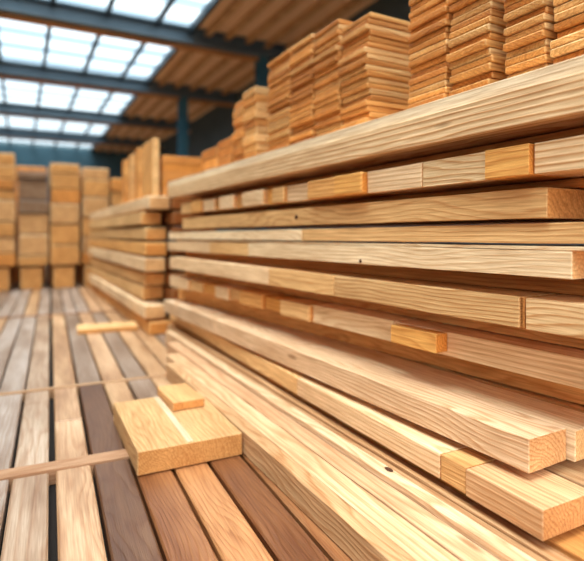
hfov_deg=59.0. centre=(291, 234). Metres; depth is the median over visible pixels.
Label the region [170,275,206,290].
block
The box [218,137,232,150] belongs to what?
board
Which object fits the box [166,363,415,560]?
board
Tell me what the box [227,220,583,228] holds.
board
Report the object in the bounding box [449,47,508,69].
board
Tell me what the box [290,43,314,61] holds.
board
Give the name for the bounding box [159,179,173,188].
board
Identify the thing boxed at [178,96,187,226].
steel column
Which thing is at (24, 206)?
block
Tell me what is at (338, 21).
board
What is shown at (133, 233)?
timber beam
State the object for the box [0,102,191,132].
roof beam
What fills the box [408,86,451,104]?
board
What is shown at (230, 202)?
block
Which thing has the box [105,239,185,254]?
timber beam
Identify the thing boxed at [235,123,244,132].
board
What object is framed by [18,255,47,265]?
block
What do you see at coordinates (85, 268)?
block
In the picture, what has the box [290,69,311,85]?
board
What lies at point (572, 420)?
board
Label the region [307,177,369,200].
block
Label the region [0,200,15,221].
block
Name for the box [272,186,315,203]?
block
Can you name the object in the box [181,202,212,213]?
block
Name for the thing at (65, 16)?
roof beam
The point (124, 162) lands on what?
board
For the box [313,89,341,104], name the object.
board
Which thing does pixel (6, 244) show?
block
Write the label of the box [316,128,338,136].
board
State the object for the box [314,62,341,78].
board
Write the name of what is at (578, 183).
wood strip
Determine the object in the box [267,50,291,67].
board
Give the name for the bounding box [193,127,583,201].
wood strip
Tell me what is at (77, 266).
block
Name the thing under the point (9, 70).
roof beam
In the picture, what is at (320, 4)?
roof purlin
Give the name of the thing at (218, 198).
block
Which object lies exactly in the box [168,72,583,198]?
board
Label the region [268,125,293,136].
board
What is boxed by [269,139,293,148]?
board
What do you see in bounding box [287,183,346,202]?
block
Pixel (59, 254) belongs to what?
block
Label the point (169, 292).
timber beam
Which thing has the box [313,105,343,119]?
board
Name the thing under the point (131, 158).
board
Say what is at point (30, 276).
block
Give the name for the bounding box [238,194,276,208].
block
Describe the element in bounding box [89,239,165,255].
timber beam
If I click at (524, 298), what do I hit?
wood strip
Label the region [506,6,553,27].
board
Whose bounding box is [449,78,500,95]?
board
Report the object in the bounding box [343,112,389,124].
board
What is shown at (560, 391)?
board
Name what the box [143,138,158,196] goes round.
board
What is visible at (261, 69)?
steel column
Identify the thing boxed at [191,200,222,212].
block
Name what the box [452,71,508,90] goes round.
board
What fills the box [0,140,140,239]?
wall
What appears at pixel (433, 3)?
board
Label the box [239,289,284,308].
block
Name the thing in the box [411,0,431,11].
board
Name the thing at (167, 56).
window
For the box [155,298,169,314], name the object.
timber beam
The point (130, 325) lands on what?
wood strip
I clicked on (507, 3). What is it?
board
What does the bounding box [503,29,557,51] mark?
board
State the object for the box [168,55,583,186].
board
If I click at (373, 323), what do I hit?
board
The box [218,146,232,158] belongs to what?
board
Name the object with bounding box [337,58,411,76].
board
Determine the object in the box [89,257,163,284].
timber beam
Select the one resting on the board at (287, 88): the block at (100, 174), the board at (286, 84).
the board at (286, 84)
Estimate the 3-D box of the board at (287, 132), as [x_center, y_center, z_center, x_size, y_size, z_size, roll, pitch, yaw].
[0.051,-0.520,2.774,0.300,0.021,0.254,0,0,-28]
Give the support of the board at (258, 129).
on the board at (253, 138)
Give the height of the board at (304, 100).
0.022 m
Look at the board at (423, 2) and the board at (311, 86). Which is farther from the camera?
the board at (311, 86)
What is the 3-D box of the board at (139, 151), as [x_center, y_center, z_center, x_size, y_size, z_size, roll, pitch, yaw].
[-1.394,-0.551,4.709,0.055,0.471,0.139,0,0,-28]
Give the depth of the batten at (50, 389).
2.65 m
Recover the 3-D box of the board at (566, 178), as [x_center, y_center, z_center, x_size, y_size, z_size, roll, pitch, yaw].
[0.284,-0.181,2.526,0.221,0.072,3.400,0,0,-28]
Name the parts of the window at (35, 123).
frame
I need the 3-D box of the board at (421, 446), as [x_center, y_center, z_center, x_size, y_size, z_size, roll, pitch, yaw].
[0.281,0.618,1.780,0.166,0.069,0.820,0,0,-27]
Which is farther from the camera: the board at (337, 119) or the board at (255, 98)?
the board at (255, 98)
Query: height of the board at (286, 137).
0.021 m
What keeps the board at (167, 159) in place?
on the board at (165, 167)
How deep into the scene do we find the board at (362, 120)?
2.06 m
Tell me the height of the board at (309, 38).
0.022 m
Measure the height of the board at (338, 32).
0.022 m
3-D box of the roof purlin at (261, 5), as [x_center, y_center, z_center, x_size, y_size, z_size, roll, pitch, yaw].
[-1.241,-3.162,8.673,0.090,0.074,24.500,0,0,-28]
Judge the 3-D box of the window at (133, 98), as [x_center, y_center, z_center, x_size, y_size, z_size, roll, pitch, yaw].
[-5.451,-3.178,11.370,3.770,0.115,3.360,0,0,-28]
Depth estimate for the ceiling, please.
8.49 m
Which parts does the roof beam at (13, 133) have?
timber plate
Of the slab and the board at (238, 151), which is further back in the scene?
the board at (238, 151)
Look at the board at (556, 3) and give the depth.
1.30 m
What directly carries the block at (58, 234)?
on the block at (59, 254)
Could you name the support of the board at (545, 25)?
on the board at (542, 34)
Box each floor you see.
[0,265,352,560]
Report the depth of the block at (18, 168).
8.49 m
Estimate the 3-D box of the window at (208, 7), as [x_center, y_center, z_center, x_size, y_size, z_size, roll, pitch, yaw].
[-2.521,-3.178,5.816,3.770,0.115,3.000,0,0,-28]
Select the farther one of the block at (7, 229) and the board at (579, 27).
the block at (7, 229)
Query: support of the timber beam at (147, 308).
on the timber beam at (153, 326)
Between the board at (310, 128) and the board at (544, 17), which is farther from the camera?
the board at (310, 128)
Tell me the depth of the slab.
1.82 m
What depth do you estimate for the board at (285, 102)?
2.70 m
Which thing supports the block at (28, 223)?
on the block at (28, 244)
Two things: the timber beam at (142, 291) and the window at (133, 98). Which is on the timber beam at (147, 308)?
the timber beam at (142, 291)
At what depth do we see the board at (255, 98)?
2.99 m
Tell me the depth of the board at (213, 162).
3.67 m
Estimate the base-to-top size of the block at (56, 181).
0.207 m
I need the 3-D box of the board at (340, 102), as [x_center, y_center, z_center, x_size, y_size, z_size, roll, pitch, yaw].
[0.286,-0.565,2.351,0.300,0.022,0.211,0,0,-28]
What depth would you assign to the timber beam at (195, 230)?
4.23 m
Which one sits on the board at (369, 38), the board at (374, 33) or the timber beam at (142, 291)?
the board at (374, 33)
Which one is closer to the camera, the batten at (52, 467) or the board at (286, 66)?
the batten at (52, 467)
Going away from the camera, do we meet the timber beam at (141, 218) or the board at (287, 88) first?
the board at (287, 88)
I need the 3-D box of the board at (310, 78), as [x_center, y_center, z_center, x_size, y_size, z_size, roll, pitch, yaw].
[0.171,-0.735,2.551,0.300,0.022,0.225,0,0,-28]
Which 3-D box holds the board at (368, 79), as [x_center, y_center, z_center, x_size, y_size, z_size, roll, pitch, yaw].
[0.387,-0.609,2.169,0.300,0.022,0.192,0,0,-28]
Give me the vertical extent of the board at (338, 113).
0.022 m
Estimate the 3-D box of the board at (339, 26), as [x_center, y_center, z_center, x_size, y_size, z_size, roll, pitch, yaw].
[0.285,-0.887,2.350,0.300,0.022,0.211,0,0,-27]
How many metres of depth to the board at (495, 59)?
1.52 m
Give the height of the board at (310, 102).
0.022 m
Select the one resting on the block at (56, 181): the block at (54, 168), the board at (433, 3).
the block at (54, 168)
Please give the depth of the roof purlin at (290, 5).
8.46 m
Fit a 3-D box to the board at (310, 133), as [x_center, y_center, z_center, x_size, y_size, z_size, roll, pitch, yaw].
[0.168,-0.476,2.554,0.300,0.022,0.225,0,0,-28]
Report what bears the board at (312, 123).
on the board at (310, 128)
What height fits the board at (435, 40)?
0.020 m
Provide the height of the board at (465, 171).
0.074 m
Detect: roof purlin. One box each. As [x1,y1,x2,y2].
[97,0,245,151]
[107,0,273,151]
[116,0,303,152]
[126,0,332,153]
[157,0,364,139]
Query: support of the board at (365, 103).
on the board at (367, 109)
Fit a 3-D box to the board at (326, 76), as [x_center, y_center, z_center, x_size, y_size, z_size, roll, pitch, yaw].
[0.285,-0.703,2.356,0.300,0.022,0.211,0,0,-28]
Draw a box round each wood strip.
[77,321,137,333]
[177,240,583,250]
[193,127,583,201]
[195,178,583,216]
[522,294,559,328]
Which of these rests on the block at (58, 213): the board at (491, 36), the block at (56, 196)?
the block at (56, 196)
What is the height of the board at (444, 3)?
0.020 m
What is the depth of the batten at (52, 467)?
1.74 m
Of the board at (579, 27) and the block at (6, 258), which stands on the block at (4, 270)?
the block at (6, 258)
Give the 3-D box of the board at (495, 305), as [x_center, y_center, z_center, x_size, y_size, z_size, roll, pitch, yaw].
[0.452,0.196,1.690,0.201,0.079,0.795,0,0,-31]
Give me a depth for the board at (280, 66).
2.71 m
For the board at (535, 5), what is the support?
on the board at (546, 9)
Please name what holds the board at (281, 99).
on the board at (285, 102)
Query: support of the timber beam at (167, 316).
on the floor at (225, 509)
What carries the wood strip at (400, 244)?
on the board at (561, 264)
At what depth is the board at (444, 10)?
1.70 m
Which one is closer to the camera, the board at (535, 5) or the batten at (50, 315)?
the board at (535, 5)
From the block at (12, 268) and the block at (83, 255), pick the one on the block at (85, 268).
the block at (83, 255)
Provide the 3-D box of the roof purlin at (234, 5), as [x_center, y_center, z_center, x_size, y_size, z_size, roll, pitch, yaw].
[-1.533,-3.162,8.519,0.090,0.074,24.500,0,0,-28]
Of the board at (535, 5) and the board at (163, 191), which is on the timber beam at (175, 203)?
the board at (163, 191)
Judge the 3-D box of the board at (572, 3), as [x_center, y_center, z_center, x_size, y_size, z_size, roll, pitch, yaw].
[0.827,-0.571,1.333,0.300,0.021,0.121,0,0,-27]
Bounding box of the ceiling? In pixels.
[93,0,375,152]
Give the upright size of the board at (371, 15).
0.022 m
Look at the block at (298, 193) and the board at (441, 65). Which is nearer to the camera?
the board at (441, 65)
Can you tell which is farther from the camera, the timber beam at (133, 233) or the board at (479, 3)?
the timber beam at (133, 233)
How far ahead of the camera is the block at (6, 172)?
7.23 m
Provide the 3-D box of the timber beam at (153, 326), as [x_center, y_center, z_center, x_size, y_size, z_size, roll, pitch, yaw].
[-1.921,0.731,5.737,0.168,0.098,3.821,0,0,-28]
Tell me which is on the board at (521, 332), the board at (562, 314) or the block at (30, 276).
the board at (562, 314)
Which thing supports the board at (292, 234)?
on the board at (561, 264)
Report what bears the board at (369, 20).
on the board at (365, 28)
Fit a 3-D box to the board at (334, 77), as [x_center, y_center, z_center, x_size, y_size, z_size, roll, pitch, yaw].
[0.279,-0.680,2.349,0.300,0.022,0.211,0,0,-27]
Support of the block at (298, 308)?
on the board at (560, 391)
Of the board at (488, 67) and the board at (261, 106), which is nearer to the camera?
the board at (488, 67)
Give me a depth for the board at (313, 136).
2.46 m
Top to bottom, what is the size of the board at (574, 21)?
0.021 m
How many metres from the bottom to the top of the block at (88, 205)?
0.287 m
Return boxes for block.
[0,153,14,165]
[0,165,14,179]
[0,179,14,189]
[0,190,14,200]
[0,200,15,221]
[0,217,15,285]
[0,222,14,236]
[0,238,14,251]
[0,252,15,265]
[0,266,9,290]
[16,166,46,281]
[18,171,47,179]
[18,179,47,200]
[18,200,47,213]
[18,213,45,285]
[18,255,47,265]
[19,214,47,233]
[19,235,47,254]
[20,265,41,289]
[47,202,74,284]
[49,163,79,175]
[49,174,79,189]
[49,189,79,204]
[49,204,79,223]
[49,225,79,243]
[49,244,78,264]
[51,265,74,287]
[75,204,81,282]
[79,168,108,181]
[79,180,108,198]
[79,197,108,217]
[79,217,107,236]
[79,237,107,250]
[79,251,93,263]
[81,264,93,286]
[108,178,121,192]
[108,192,121,206]
[157,383,203,410]
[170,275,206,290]
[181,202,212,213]
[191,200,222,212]
[191,280,219,292]
[203,199,235,211]
[205,282,230,293]
[215,284,248,299]
[217,198,247,210]
[219,195,254,209]
[231,287,257,300]
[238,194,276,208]
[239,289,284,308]
[242,189,292,207]
[265,295,301,311]
[268,189,306,205]
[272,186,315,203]
[280,298,329,321]
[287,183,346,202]
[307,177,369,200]
[334,172,395,197]
[391,324,446,352]
[485,143,569,181]
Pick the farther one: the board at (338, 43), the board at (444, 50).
the board at (338, 43)
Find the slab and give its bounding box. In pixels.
[113,391,241,475]
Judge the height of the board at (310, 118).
0.022 m
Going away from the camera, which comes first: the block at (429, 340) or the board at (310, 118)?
the block at (429, 340)
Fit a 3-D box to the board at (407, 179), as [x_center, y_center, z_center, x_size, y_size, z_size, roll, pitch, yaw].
[0.418,-0.180,1.705,0.221,0.074,0.265,0,0,-29]
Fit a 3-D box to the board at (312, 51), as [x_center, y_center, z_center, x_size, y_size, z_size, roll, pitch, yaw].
[0.166,-0.852,2.552,0.300,0.022,0.225,0,0,-28]
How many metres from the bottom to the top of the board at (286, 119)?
0.021 m
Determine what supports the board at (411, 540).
on the floor at (225, 509)
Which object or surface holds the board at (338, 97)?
on the board at (340, 102)
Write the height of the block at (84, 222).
0.287 m
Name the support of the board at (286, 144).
on the board
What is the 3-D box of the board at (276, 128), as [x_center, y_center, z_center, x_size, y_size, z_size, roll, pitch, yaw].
[0.054,-0.565,2.775,0.300,0.021,0.254,0,0,-29]
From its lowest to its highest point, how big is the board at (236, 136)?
0.047 m
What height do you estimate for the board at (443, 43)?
0.020 m
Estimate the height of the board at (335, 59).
0.022 m
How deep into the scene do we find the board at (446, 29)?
1.71 m
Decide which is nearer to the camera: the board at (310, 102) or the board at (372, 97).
the board at (372, 97)
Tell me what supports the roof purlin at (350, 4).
attached to the ceiling
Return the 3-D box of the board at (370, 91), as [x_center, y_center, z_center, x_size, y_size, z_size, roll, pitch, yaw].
[0.390,-0.563,2.166,0.300,0.022,0.192,0,0,-29]
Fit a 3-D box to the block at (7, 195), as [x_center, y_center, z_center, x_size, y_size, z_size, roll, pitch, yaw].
[-4.229,-0.564,7.422,0.441,0.137,0.564,0,0,-28]
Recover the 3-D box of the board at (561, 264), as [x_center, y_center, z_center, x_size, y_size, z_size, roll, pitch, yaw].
[0.286,0.072,1.966,0.206,0.065,1.738,0,0,-30]
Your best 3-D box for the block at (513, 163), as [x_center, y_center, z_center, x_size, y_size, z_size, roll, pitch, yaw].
[0.592,-0.178,1.299,0.161,0.074,0.128,0,0,-29]
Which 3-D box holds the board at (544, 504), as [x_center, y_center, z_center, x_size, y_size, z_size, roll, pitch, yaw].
[0.560,0.618,1.232,0.173,0.069,0.218,0,0,-27]
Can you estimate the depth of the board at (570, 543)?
1.37 m
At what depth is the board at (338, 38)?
2.27 m
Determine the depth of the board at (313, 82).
2.48 m
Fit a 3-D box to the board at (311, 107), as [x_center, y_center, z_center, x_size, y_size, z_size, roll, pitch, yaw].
[0.170,-0.594,2.552,0.300,0.022,0.225,0,0,-28]
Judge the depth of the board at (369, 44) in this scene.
2.06 m
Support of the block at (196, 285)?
on the board at (560, 391)
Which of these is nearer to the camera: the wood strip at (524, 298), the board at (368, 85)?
the wood strip at (524, 298)
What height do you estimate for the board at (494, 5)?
0.021 m
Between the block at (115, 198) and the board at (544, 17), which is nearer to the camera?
the board at (544, 17)
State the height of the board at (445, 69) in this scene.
0.020 m
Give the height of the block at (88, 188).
0.247 m
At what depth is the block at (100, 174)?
7.77 m
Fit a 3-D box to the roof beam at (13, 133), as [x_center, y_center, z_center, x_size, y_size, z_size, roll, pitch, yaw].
[-10.746,-3.058,14.258,14.300,0.285,0.250,0,0,-28]
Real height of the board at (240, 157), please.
0.047 m
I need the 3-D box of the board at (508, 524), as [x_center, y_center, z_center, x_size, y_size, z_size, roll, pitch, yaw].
[-0.089,0.731,2.348,0.027,0.099,3.636,0,0,-28]
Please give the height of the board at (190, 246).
0.065 m
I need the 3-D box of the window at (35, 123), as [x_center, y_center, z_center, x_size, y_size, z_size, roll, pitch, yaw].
[-7.015,-3.178,14.333,3.770,0.115,3.260,0,0,-28]
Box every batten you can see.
[0,310,118,319]
[0,374,165,401]
[0,449,130,492]
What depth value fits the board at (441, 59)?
1.72 m
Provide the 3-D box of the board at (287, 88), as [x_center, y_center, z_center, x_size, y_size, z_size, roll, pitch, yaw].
[0.062,-0.745,2.775,0.300,0.021,0.254,0,0,-27]
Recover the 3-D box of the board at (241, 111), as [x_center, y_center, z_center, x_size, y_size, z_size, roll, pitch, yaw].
[-0.234,-0.760,3.263,0.240,0.047,0.159,0,0,-27]
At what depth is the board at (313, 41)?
2.48 m
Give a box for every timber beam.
[88,248,164,271]
[89,212,160,228]
[89,228,165,239]
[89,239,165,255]
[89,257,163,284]
[89,274,164,318]
[90,196,169,220]
[90,264,162,299]
[91,283,169,334]
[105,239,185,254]
[108,212,192,228]
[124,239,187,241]
[126,214,207,228]
[153,198,191,213]
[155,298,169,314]
[156,255,178,269]
[158,269,184,284]
[160,283,177,299]
[164,312,172,321]
[166,227,193,239]
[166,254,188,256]
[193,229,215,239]
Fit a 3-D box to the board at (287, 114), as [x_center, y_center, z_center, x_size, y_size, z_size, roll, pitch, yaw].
[0.055,-0.610,2.775,0.300,0.021,0.254,0,0,-28]
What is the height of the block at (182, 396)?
0.035 m
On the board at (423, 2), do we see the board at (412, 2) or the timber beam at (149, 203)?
the board at (412, 2)
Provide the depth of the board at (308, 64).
2.48 m
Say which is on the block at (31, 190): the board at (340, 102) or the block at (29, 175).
the block at (29, 175)
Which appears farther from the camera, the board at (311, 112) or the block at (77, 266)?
the block at (77, 266)
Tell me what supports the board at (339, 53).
on the board at (335, 59)
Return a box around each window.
[0,26,178,84]
[0,79,138,117]
[0,101,112,137]
[0,138,96,151]
[50,0,220,33]
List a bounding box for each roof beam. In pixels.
[0,0,285,62]
[0,60,236,106]
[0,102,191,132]
[0,127,162,149]
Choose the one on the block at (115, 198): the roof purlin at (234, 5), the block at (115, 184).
the block at (115, 184)
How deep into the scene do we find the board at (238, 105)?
3.22 m
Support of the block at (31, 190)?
on the block at (24, 206)
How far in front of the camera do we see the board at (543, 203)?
1.55 m
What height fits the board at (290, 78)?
0.021 m
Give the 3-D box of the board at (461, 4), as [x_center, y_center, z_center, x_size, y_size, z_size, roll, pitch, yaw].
[0.664,-0.713,1.625,0.300,0.021,0.163,0,0,-28]
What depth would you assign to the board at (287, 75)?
2.70 m
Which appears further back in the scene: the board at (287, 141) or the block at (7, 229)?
the block at (7, 229)
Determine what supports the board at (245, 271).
on the board at (521, 332)
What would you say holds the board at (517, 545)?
on the floor at (225, 509)
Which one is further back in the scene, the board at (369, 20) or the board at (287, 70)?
the board at (287, 70)
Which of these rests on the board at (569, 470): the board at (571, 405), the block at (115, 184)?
the board at (571, 405)
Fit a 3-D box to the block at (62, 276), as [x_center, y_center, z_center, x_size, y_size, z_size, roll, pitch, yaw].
[-3.465,0.621,7.799,0.291,0.316,0.510,0,0,-28]
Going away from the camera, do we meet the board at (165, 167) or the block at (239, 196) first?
the block at (239, 196)
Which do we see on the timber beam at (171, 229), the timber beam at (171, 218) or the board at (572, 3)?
the timber beam at (171, 218)
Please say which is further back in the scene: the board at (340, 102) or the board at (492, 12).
the board at (340, 102)
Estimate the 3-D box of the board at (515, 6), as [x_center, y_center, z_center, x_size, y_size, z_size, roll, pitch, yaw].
[0.756,-0.626,1.461,0.300,0.020,0.129,0,0,-28]
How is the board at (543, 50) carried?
on the board at (545, 58)
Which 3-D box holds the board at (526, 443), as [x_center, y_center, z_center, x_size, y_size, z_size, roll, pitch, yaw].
[0.115,0.521,2.121,0.149,0.084,2.016,0,0,-30]
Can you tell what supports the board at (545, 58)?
on the board at (546, 64)
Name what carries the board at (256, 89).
on the board at (255, 98)
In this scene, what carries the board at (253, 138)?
on the board at (257, 145)
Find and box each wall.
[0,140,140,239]
[159,0,583,244]
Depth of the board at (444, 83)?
1.70 m
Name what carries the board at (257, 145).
on the board at (256, 152)
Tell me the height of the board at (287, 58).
0.021 m
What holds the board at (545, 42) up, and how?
on the board at (543, 50)
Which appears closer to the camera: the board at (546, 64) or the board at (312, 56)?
the board at (546, 64)
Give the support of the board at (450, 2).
on the board at (461, 4)
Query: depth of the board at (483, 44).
1.52 m
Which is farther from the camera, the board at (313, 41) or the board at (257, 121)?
the board at (257, 121)
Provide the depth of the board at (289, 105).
2.69 m
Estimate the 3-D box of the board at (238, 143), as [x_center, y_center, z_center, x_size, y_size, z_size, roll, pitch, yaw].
[-0.234,-0.568,3.269,0.240,0.047,0.159,0,0,-28]
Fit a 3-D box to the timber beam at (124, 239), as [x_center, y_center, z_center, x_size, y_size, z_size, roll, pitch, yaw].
[-1.596,0.111,5.940,0.167,0.102,3.857,0,0,-28]
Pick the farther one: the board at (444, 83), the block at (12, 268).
the block at (12, 268)
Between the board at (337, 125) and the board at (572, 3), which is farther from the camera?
the board at (337, 125)
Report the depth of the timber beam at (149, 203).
4.58 m
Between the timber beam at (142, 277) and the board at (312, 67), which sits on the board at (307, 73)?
the board at (312, 67)
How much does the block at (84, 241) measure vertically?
0.207 m
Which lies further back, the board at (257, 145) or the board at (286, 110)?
the board at (257, 145)
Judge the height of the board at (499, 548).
0.104 m
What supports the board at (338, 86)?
on the board at (338, 91)
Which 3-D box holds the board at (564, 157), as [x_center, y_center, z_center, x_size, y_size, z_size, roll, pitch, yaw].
[0.717,-0.177,1.158,0.221,0.074,0.229,0,0,-29]
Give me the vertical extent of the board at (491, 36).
0.021 m
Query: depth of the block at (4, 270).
7.22 m
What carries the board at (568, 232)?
on the board at (561, 264)
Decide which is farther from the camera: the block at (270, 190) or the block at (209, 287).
the block at (209, 287)
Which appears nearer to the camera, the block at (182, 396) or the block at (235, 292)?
the block at (182, 396)
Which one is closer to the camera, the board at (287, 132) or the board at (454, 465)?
the board at (454, 465)
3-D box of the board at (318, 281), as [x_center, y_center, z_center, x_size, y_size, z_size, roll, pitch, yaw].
[0.111,0.196,2.257,0.201,0.079,0.520,0,0,-31]
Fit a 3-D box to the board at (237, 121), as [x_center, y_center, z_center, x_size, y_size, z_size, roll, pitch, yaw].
[-0.234,-0.712,3.267,0.240,0.047,0.159,0,0,-27]
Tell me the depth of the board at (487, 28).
1.53 m
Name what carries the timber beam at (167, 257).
on the timber beam at (167, 273)
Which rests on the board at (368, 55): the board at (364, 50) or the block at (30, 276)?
the board at (364, 50)
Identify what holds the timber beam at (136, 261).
on the timber beam at (142, 277)
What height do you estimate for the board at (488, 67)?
0.021 m
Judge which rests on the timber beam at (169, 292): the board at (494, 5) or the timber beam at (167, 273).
the timber beam at (167, 273)
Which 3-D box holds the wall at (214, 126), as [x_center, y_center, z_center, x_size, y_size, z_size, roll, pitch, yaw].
[-0.098,-1.245,9.559,0.150,4.110,25.000,0,0,-28]
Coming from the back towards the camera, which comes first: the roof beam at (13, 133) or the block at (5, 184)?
the roof beam at (13, 133)
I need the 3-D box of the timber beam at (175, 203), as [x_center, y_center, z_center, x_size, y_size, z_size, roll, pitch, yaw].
[-1.784,-0.259,5.854,0.167,0.102,3.824,0,0,-28]
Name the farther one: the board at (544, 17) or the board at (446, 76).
the board at (446, 76)
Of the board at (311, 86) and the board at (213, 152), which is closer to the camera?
the board at (311, 86)
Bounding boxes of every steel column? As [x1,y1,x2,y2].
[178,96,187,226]
[255,55,268,240]
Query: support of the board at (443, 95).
on the board
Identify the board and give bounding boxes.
[122,159,127,203]
[128,154,134,201]
[135,148,142,199]
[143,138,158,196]
[159,155,201,165]
[159,163,202,172]
[159,171,197,180]
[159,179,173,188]
[159,188,167,195]
[164,299,234,332]
[165,330,536,560]
[166,353,459,560]
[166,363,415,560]
[167,325,563,560]
[167,328,546,560]
[167,342,499,560]
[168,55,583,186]
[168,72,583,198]
[168,241,222,252]
[168,324,574,560]
[169,229,302,240]
[170,257,294,284]
[170,314,307,393]
[170,321,583,560]
[178,288,583,404]
[183,187,583,228]
[185,271,583,348]
[186,251,583,295]
[193,302,583,461]
[201,146,217,161]
[202,157,218,170]
[207,279,332,302]
[210,242,247,255]
[213,178,576,213]
[213,317,565,473]
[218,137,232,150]
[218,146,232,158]
[218,155,234,166]
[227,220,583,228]
[232,130,244,141]
[233,107,244,118]
[233,115,243,126]
[233,138,242,148]
[233,146,244,156]
[234,100,242,110]
[234,154,243,161]
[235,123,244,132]
[242,134,268,145]
[243,86,270,100]
[243,94,269,107]
[243,110,269,123]
[243,150,265,158]
[244,118,267,130]
[244,142,268,153]
[245,102,268,114]
[245,126,269,137]
[248,243,583,278]
[266,94,291,108]
[266,130,292,141]
[266,143,291,151]
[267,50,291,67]
[267,98,290,112]
[267,108,290,120]
[267,112,290,124]
[267,117,290,128]
[267,121,289,132]
[268,59,289,75]
[268,63,289,79]
[268,67,290,83]
[268,72,292,87]
[268,81,289,95]
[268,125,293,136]
[269,77,292,91]
[269,85,289,100]
[269,90,293,102]
[269,134,292,145]
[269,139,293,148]
[269,267,364,295]
[270,54,291,70]
[270,104,291,115]
[289,33,316,52]
[289,49,315,66]
[289,89,315,103]
[289,99,314,112]
[289,104,314,117]
[289,110,314,122]
[289,130,317,141]
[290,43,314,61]
[290,54,316,71]
[290,59,314,76]
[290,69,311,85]
[290,74,316,90]
[290,84,314,98]
[290,115,315,127]
[291,94,314,107]
[292,39,315,56]
[292,126,317,135]
[292,135,316,143]
[293,65,313,79]
[293,80,314,93]
[293,120,316,132]
[297,376,468,478]
[302,222,583,243]
[311,56,341,73]
[312,45,343,63]
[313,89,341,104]
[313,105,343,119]
[313,303,418,340]
[314,18,352,38]
[314,29,343,49]
[314,51,342,67]
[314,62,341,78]
[314,73,340,89]
[314,94,342,109]
[314,116,343,128]
[315,24,346,43]
[315,35,342,54]
[315,68,340,83]
[315,78,340,94]
[315,83,342,98]
[315,100,344,113]
[316,112,341,123]
[316,121,342,134]
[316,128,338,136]
[317,42,343,55]
[334,274,558,327]
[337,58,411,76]
[339,47,409,65]
[339,118,373,129]
[340,24,409,44]
[340,64,411,81]
[340,100,407,114]
[341,53,409,68]
[341,70,410,87]
[341,82,408,98]
[341,106,400,120]
[342,18,411,37]
[342,41,408,58]
[342,77,410,92]
[343,12,409,33]
[343,36,409,54]
[343,88,408,103]
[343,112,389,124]
[344,30,410,49]
[344,94,408,108]
[368,163,462,194]
[383,352,583,412]
[396,319,583,389]
[408,5,453,30]
[408,18,451,42]
[408,32,449,54]
[408,46,451,67]
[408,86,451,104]
[408,93,448,108]
[409,0,422,6]
[409,0,445,18]
[409,26,450,48]
[409,39,449,60]
[409,66,450,85]
[409,73,450,92]
[409,80,454,98]
[410,0,449,23]
[410,13,452,35]
[410,53,448,74]
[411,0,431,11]
[411,61,449,79]
[423,152,540,188]
[441,447,496,493]
[446,39,504,62]
[448,0,459,4]
[448,23,505,47]
[449,0,478,12]
[449,15,507,39]
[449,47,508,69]
[449,62,505,83]
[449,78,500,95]
[450,8,504,32]
[450,32,506,53]
[451,1,504,26]
[451,55,505,75]
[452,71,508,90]
[453,0,505,18]
[466,460,583,540]
[503,0,554,21]
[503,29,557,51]
[504,0,521,7]
[504,13,556,36]
[505,0,534,13]
[505,22,557,43]
[505,46,551,66]
[505,54,554,74]
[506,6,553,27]
[506,38,552,59]
[507,63,552,78]
[526,294,583,338]
[534,135,583,177]
[543,459,583,487]
[550,29,583,48]
[550,38,583,57]
[553,0,570,6]
[553,49,583,63]
[554,0,583,14]
[554,3,583,22]
[554,12,583,32]
[557,24,583,38]
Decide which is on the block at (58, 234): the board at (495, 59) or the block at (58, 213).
the block at (58, 213)
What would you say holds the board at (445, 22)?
on the board at (446, 29)
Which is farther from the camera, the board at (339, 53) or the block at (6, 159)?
the block at (6, 159)
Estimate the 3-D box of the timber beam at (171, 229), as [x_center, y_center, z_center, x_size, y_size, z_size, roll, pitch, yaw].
[-1.750,-0.012,5.827,0.168,0.102,3.781,0,0,-28]
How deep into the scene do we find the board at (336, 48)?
2.25 m
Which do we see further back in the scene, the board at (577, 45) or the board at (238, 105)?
the board at (238, 105)
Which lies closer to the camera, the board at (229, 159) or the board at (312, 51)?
the board at (312, 51)
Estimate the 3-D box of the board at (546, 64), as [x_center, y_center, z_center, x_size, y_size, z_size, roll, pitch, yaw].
[0.763,-0.438,1.463,0.300,0.020,0.129,0,0,-28]
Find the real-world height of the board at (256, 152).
0.045 m
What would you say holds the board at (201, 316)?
on the board at (286, 376)
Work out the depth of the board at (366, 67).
2.06 m
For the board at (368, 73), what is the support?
on the board at (368, 79)
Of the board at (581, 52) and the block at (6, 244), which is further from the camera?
the block at (6, 244)
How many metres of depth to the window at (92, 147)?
18.16 m
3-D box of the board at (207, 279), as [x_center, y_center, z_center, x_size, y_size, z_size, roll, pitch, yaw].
[-0.139,0.339,3.091,0.201,0.071,1.717,0,0,-32]
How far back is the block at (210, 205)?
3.22 m
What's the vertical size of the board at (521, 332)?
0.056 m
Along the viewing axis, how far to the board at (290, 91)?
2.66 m
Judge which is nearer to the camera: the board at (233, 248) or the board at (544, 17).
the board at (544, 17)
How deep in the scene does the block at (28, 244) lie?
7.37 m
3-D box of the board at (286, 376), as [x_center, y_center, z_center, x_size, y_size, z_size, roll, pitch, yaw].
[-0.392,0.618,3.097,0.166,0.069,2.128,0,0,-27]
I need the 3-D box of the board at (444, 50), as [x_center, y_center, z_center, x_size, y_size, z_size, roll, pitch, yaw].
[0.577,-0.592,1.786,0.300,0.020,0.182,0,0,-27]

